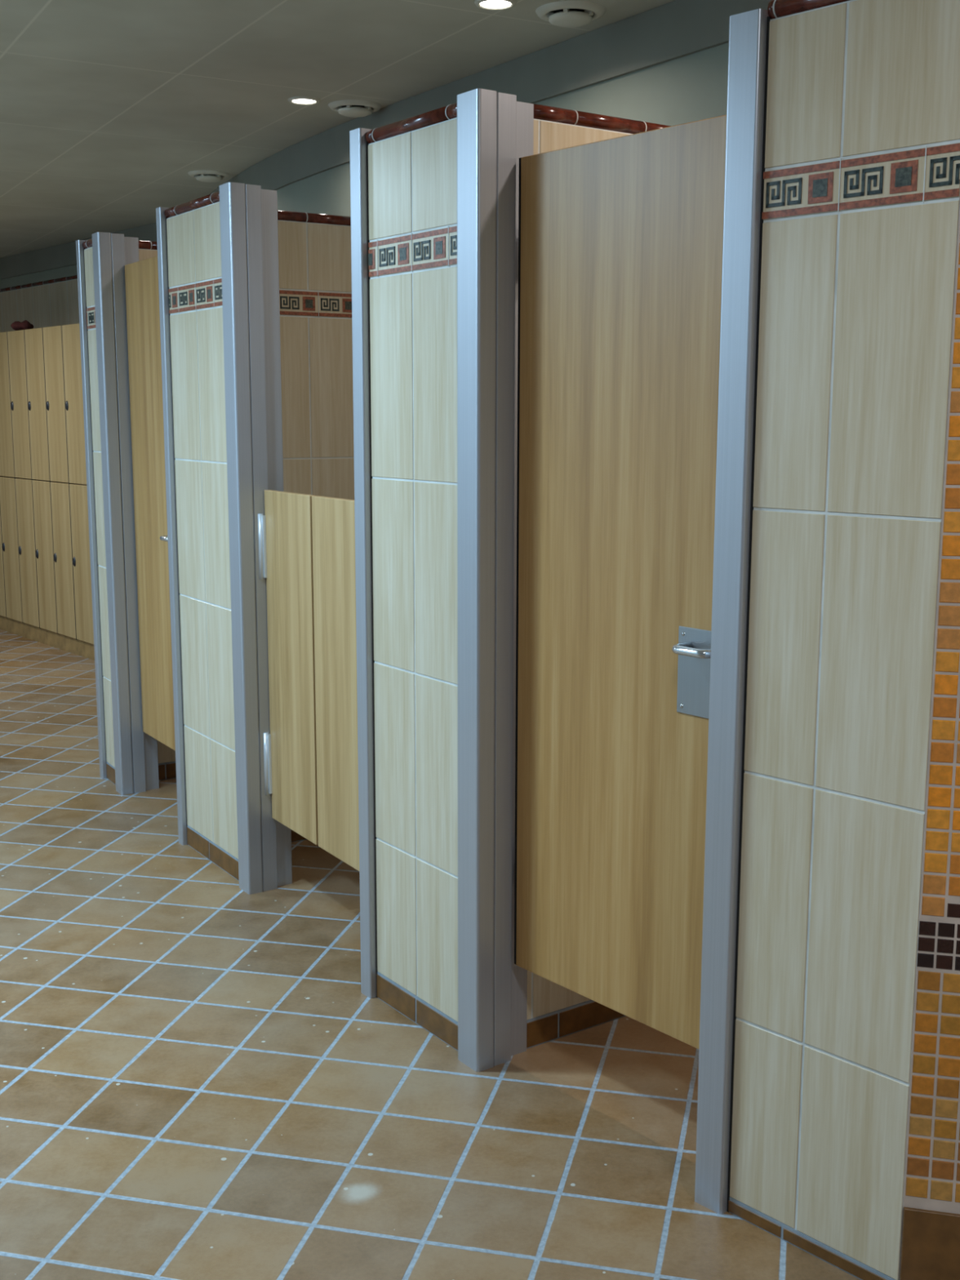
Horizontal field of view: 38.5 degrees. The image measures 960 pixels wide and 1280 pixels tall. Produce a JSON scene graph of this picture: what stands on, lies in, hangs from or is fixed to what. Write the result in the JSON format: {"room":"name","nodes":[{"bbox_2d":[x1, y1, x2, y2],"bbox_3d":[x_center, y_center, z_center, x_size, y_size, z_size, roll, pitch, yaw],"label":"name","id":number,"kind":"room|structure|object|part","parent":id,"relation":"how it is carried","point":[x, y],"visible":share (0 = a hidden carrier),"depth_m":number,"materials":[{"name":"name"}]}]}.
{"room":"changing room","nodes":[
{"label":"changing room","id":0,"kind":"room"},
{"bbox_2d":[0,0,675,257],"bbox_3d":[-2.097,-2.041,5.236,10.600,0.100,16.200,0,9,0],"label":"ceiling","id":1,"kind":"structure","parent":0,"point":[108,108],"depth_m":4.62,"materials":[{"name":"white paint"}]},
{"bbox_2d":[187,169,230,182],"bbox_3d":[-1.277,-2.179,6.480,0.196,0.034,0.196,0,9,0],"label":"ceiling vent","id":2,"kind":"object","parent":1,"relation":"in","point":[204,175],"visible":1,"depth_m":6.43,"materials":[{"name":"white plastic"}]},
{"bbox_2d":[288,96,319,105],"bbox_3d":[-0.632,-1.935,4.939,0.116,0.007,0.116,0,9,0],"label":"recessed light","id":3,"kind":"object","parent":1,"relation":"in","point":[305,100],"visible":1,"depth_m":4.93,"materials":[{"name":"white plastic"}]},
{"bbox_3d":[-0.632,-1.937,4.939,0.083,0.003,0.083,0,9,0],"label":"lamp glass","id":4,"kind":"part","parent":3,"relation":"part of","materials":[{"name":"white"}]},
{"bbox_2d":[328,99,382,117],"bbox_3d":[-0.457,-1.937,5.030,0.196,0.034,0.196,0,9,0],"label":"ceiling vent","id":5,"kind":"object","parent":1,"relation":"in","point":[348,108],"visible":1,"depth_m":4.99,"materials":[{"name":"white plastic"}]},
{"bbox_2d":[474,0,516,9],"bbox_3d":[0.043,-1.737,3.756,0.116,0.007,0.116,0,9,0],"label":"recessed light","id":6,"kind":"object","parent":1,"relation":"in","point":[483,4],"visible":1,"depth_m":3.76,"materials":[{"name":"white plastic"}]},
{"bbox_3d":[0.043,-1.739,3.755,0.083,0.003,0.083,0,9,0],"label":"lamp glass","id":7,"kind":"part","parent":6,"relation":"part of","materials":[{"name":"white"}]},
{"bbox_2d":[535,0,605,27],"bbox_3d":[0.253,-1.737,3.837,0.196,0.034,0.196,0,9,0],"label":"ceiling vent","id":8,"kind":"object","parent":1,"relation":"in","point":[566,14],"visible":1,"depth_m":3.79,"materials":[{"name":"white plastic"}]},
{"bbox_2d":[0,42,728,332],"bbox_3d":[-1.309,-0.998,7.198,0.630,2.600,11.586,-6,11,-33],"label":"wall","id":9,"kind":"structure","parent":0,"point":[692,87],"depth_m":4.09,"materials":[{"name":"grey paint"}]},
{"bbox_3d":[-3.686,-2.614,10.342,0.015,0.029,3.339,-8,12,-39],"label":"rail trim","id":10,"kind":"part","parent":9,"relation":"part of","materials":[{"name":"ceramic"}]},
{"bbox_2d":[0,0,771,279],"bbox_3d":[-1.357,-2.201,6.958,0.518,0.147,11.571,-6,11,-33],"label":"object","id":11,"kind":"structure","parent":9,"relation":"attached to","point":[677,28],"depth_m":4.25,"materials":[{"name":"grey paint"}]},
{"bbox_2d":[0,629,860,1279],"bbox_3d":[-2.101,0.622,5.680,10.600,0.100,16.200,0,9,0],"label":"floor","id":12,"kind":"structure","parent":0,"point":[199,1080],"depth_m":3.06,"materials":[{"name":"tile"}]},
{"bbox_2d":[0,515,8,631],"bbox_3d":[-3.175,-1.079,9.493,0.432,2.000,0.292,-8,12,-39],"label":"locker","id":13,"kind":"object","parent":12,"relation":"on","point":[3,620],"visible":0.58,"depth_m":9.41,"materials":[{"name":"brown laminate"}]},
{"bbox_3d":[-3.322,-0.645,9.436,0.020,0.955,0.280,-8,12,-39],"label":"door","id":14,"kind":"part","parent":13,"relation":"part of","materials":[{"name":"brown wood"}]},
{"bbox_2d":[0,331,24,637],"bbox_3d":[-2.990,-1.042,9.271,0.432,2.000,0.292,-8,12,-39],"label":"locker","id":15,"kind":"object","parent":12,"relation":"on","point":[7,491],"visible":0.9,"depth_m":9.15,"materials":[{"name":"brown laminate"}]},
{"bbox_3d":[-3.135,-1.546,9.057,0.020,0.934,0.280,-8,12,-39],"label":"door","id":16,"kind":"part","parent":15,"relation":"part of","materials":[{"name":"brown wood"}]},
{"bbox_3d":[-3.137,-0.608,9.213,0.020,0.955,0.280,-8,12,-39],"label":"door","id":17,"kind":"part","parent":15,"relation":"part of","materials":[{"name":"brown wood"}]},
{"bbox_2d":[10,320,33,330],"bbox_3d":[-2.993,-2.053,9.007,0.134,0.082,0.186,0,9,0],"label":"cloth bundle","id":18,"kind":"object","parent":15,"relation":"on","point":[16,325],"visible":0.79,"depth_m":8.93,"materials":[{"name":"red fabric"}]},
{"bbox_2d":[6,329,41,643],"bbox_3d":[-2.805,-1.004,9.049,0.432,2.000,0.292,-8,12,-39],"label":"locker","id":19,"kind":"object","parent":12,"relation":"on","point":[15,339],"visible":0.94,"depth_m":8.91,"materials":[{"name":"brown laminate"}]},
{"bbox_3d":[-2.950,-1.508,8.835,0.020,0.934,0.280,-8,12,-39],"label":"door","id":20,"kind":"part","parent":19,"relation":"part of","materials":[{"name":"brown wood"}]},
{"bbox_3d":[-2.952,-0.571,8.991,0.020,0.955,0.280,-8,12,-39],"label":"door","id":21,"kind":"part","parent":19,"relation":"part of","materials":[{"name":"brown wood"}]},
{"bbox_2d":[23,327,59,648],"bbox_3d":[-2.620,-0.967,8.826,0.432,2.000,0.292,-8,12,-39],"label":"locker","id":22,"kind":"object","parent":12,"relation":"on","point":[33,346],"visible":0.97,"depth_m":8.69,"materials":[{"name":"brown laminate"}]},
{"bbox_3d":[-2.766,-1.471,8.613,0.020,0.934,0.280,-8,12,-39],"label":"door","id":23,"kind":"part","parent":22,"relation":"part of","materials":[{"name":"brown wood"}]},
{"bbox_3d":[-2.767,-0.534,8.769,0.020,0.955,0.280,-8,12,-39],"label":"door","id":24,"kind":"part","parent":22,"relation":"part of","materials":[{"name":"brown wood"}]},
{"bbox_2d":[41,325,78,655],"bbox_3d":[-2.435,-0.930,8.604,0.432,2.000,0.292,-8,12,-39],"label":"locker","id":25,"kind":"object","parent":12,"relation":"on","point":[51,335],"visible":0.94,"depth_m":8.47,"materials":[{"name":"brown laminate"}]},
{"bbox_3d":[-2.581,-1.434,8.390,0.020,0.934,0.280,-8,12,-39],"label":"door","id":26,"kind":"part","parent":25,"relation":"part of","materials":[{"name":"brown wood"}]},
{"bbox_3d":[-2.582,-0.496,8.547,0.020,0.955,0.280,-8,12,-39],"label":"door","id":27,"kind":"part","parent":25,"relation":"part of","materials":[{"name":"brown wood"}]},
{"bbox_2d":[61,323,94,660],"bbox_3d":[-2.250,-0.893,8.382,0.432,2.000,0.292,-8,12,-39],"label":"locker","id":28,"kind":"object","parent":12,"relation":"on","point":[71,345],"visible":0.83,"depth_m":8.25,"materials":[{"name":"brown laminate"}]},
{"bbox_3d":[-2.396,-1.397,8.168,0.020,0.934,0.280,-8,12,-39],"label":"door","id":29,"kind":"part","parent":28,"relation":"part of","materials":[{"name":"brown wood"}]},
{"bbox_3d":[-2.397,-0.459,8.324,0.020,0.955,0.280,-8,12,-39],"label":"door","id":30,"kind":"part","parent":28,"relation":"part of","materials":[{"name":"brown wood"}]},
{"bbox_2d":[75,231,176,795],"bbox_3d":[-1.047,-0.514,5.665,1.056,2.150,0.321,-6,11,-31],"label":"wall","id":31,"kind":"structure","parent":12,"relation":"on","point":[131,758],"depth_m":5.35,"materials":[{"name":"beige tile"}]},
{"bbox_3d":[-1.444,-1.520,5.273,0.109,0.033,0.193,-6,11,-31],"label":"rail","id":32,"kind":"part","parent":31,"relation":"part of","materials":[{"name":"ceramic"}]},
{"bbox_3d":[-1.504,-0.496,5.550,0.144,2.150,0.041,-6,11,-31],"label":"edge trim","id":33,"kind":"part","parent":31,"relation":"part of","materials":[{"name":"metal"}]},
{"bbox_3d":[-1.488,0.550,5.592,0.004,0.072,0.193,-6,11,-31],"label":"skirting","id":34,"kind":"part","parent":31,"relation":"part of","materials":[{"name":"brown tile"}]},
{"bbox_3d":[-1.367,-0.460,5.334,0.160,2.150,0.083,-6,11,-31],"label":"corner post","id":35,"kind":"part","parent":31,"relation":"part of","materials":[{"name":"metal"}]},
{"bbox_3d":[-1.004,-1.565,5.543,0.930,0.033,0.109,-6,11,-31],"label":"rail","id":36,"kind":"part","parent":31,"relation":"part of","materials":[{"name":"ceramic"}]},
{"bbox_2d":[124,256,175,751],"bbox_3d":[-1.170,-0.472,5.007,0.086,1.787,0.677,-6,11,-30],"label":"door","id":37,"kind":"structure","parent":31,"relation":"in","point":[141,277],"depth_m":5.12,"materials":[{"name":"brown wood"}]},
{"bbox_3d":[-1.098,-0.359,4.875,0.058,0.017,0.099,-6,11,-32],"label":"handle","id":38,"kind":"part","parent":37,"relation":"part of","materials":[{"name":"metal"}]},
{"bbox_3d":[-0.982,0.509,5.847,0.930,0.072,0.004,-6,11,-31],"label":"skirting","id":39,"kind":"part","parent":31,"relation":"part of","materials":[{"name":"brown tile"}]},
{"bbox_2d":[155,182,354,894],"bbox_3d":[-0.452,-0.350,4.687,1.056,2.150,0.628,-6,11,-32],"label":"wall","id":40,"kind":"structure","parent":12,"relation":"on","point":[255,297],"depth_m":4.41,"materials":[{"name":"beige tile"}]},
{"bbox_3d":[-0.989,-0.351,4.688,0.144,2.150,0.041,-6,11,-33],"label":"edge trim","id":41,"kind":"part","parent":40,"relation":"part of","materials":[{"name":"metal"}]},
{"bbox_3d":[-0.843,-1.355,4.284,0.109,0.033,0.500,-6,11,-32],"label":"rail","id":42,"kind":"part","parent":40,"relation":"part of","materials":[{"name":"ceramic"}]},
{"bbox_3d":[-0.886,0.716,4.603,0.004,0.072,0.500,-6,11,-32],"label":"skirting","id":43,"kind":"part","parent":40,"relation":"part of","materials":[{"name":"brown tile"}]},
{"bbox_3d":[-0.679,-0.273,4.221,0.160,2.150,0.083,-6,11,-32],"label":"corner post","id":44,"kind":"part","parent":40,"relation":"part of","materials":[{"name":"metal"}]},
{"bbox_2d":[257,489,318,844],"bbox_3d":[-0.565,0.076,4.106,0.047,1.027,0.352,-6,11,-31],"label":"door","id":45,"kind":"structure","parent":40,"relation":"in","point":[285,530],"depth_m":4.10,"materials":[{"name":"brown wood"}]},
{"bbox_3d":[-0.455,0.655,4.973,0.930,0.072,0.004,-6,11,-33],"label":"skirting","id":46,"kind":"part","parent":40,"relation":"part of","materials":[{"name":"brown tile"}]},
{"bbox_3d":[-0.478,-1.418,4.668,0.930,0.033,0.109,-6,11,-33],"label":"rail","id":47,"kind":"part","parent":40,"relation":"part of","materials":[{"name":"ceramic"}]},
{"bbox_2d":[349,88,671,1071],"bbox_3d":[0.232,-0.148,3.475,0.961,2.150,0.538,-7,12,-35],"label":"wall","id":48,"kind":"structure","parent":12,"relation":"on","point":[434,193],"depth_m":3.15,"materials":[{"name":"beige tile"}]},
{"bbox_2d":[311,495,359,871],"bbox_3d":[-0.346,0.134,3.757,0.043,1.027,0.487,-6,11,-32],"label":"door","id":49,"kind":"structure","parent":48,"relation":"in","point":[333,519],"depth_m":3.84,"materials":[{"name":"brown wood"}]},
{"bbox_3d":[-0.238,-0.143,3.441,0.144,2.150,0.051,-7,12,-35],"label":"edge trim","id":50,"kind":"part","parent":48,"relation":"part of","materials":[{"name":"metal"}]},
{"bbox_3d":[-0.107,-1.153,3.080,0.109,0.033,0.400,-7,12,-35],"label":"rail","id":51,"kind":"part","parent":48,"relation":"part of","materials":[{"name":"ceramic"}]},
{"bbox_3d":[-0.150,0.918,3.397,0.005,0.072,0.400,-7,12,-35],"label":"skirting","id":52,"kind":"part","parent":48,"relation":"part of","materials":[{"name":"brown tile"}]},
{"bbox_3d":[0.036,-0.079,3.063,0.160,2.150,0.083,-7,12,-35],"label":"corner post","id":53,"kind":"part","parent":48,"relation":"part of","materials":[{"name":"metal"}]},
{"bbox_3d":[0.434,0.902,3.499,0.800,0.072,0.005,-7,12,-35],"label":"skirting","id":54,"kind":"part","parent":48,"relation":"part of","materials":[{"name":"brown tile"}]},
{"bbox_3d":[0.409,-1.171,3.194,0.800,0.033,0.109,-7,12,-35],"label":"rail","id":55,"kind":"part","parent":48,"relation":"part of","materials":[{"name":"ceramic"}]},
{"bbox_2d":[514,115,726,1048],"bbox_3d":[0.270,-0.090,2.787,0.085,1.786,0.639,-7,12,-38],"label":"door","id":56,"kind":"structure","parent":48,"relation":"in","point":[620,239],"depth_m":2.79,"materials":[{"name":"brown wood"}]},
{"bbox_3d":[0.410,0.020,2.608,0.058,0.017,0.099,-8,12,-39],"label":"handle","id":57,"kind":"part","parent":56,"relation":"part of","materials":[{"name":"metal"}]},
{"bbox_3d":[0.426,0.065,2.644,0.004,0.171,0.120,-8,12,-39],"label":"handle plate","id":58,"kind":"part","parent":56,"relation":"part of","materials":[{"name":"metal"}]},
{"bbox_2d":[694,0,959,1279],"bbox_3d":[0.974,-0.027,2.703,1.140,2.168,0.429,-9,13,-43],"label":"wall","id":59,"kind":"structure","parent":12,"relation":"on","point":[842,188],"depth_m":2.31,"materials":[{"name":"beige tile"}]},
{"bbox_3d":[0.487,0.016,2.497,0.144,2.150,0.065,-9,13,-43],"label":"edge trim","id":60,"kind":"part","parent":59,"relation":"part of","materials":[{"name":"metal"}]},
{"bbox_3d":[0.632,-1.020,2.165,0.109,0.033,0.353,-9,13,-43],"label":"rail","id":61,"kind":"part","parent":59,"relation":"part of","materials":[{"name":"ceramic"}]},
{"bbox_3d":[0.594,1.092,2.483,0.004,0.032,0.353,-9,13,-43],"label":"skirting","id":62,"kind":"part","parent":59,"relation":"part of","materials":[{"name":"brown tile"}]},
{"bbox_2d":[898,211,959,1279],"bbox_3d":[1.653,-0.124,1.974,1.900,2.600,0.123,2,10,14],"label":"wall","id":63,"kind":"structure","parent":0,"point":[930,1250],"depth_m":2.25,"materials":[{"name":"orange tile"}]},
{"bbox_3d":[1.639,1.083,2.118,1.897,0.166,0.007,2,10,14],"label":"skirting","id":64,"kind":"part","parent":63,"relation":"part of","materials":[{"name":"brown tile"}]}
]}

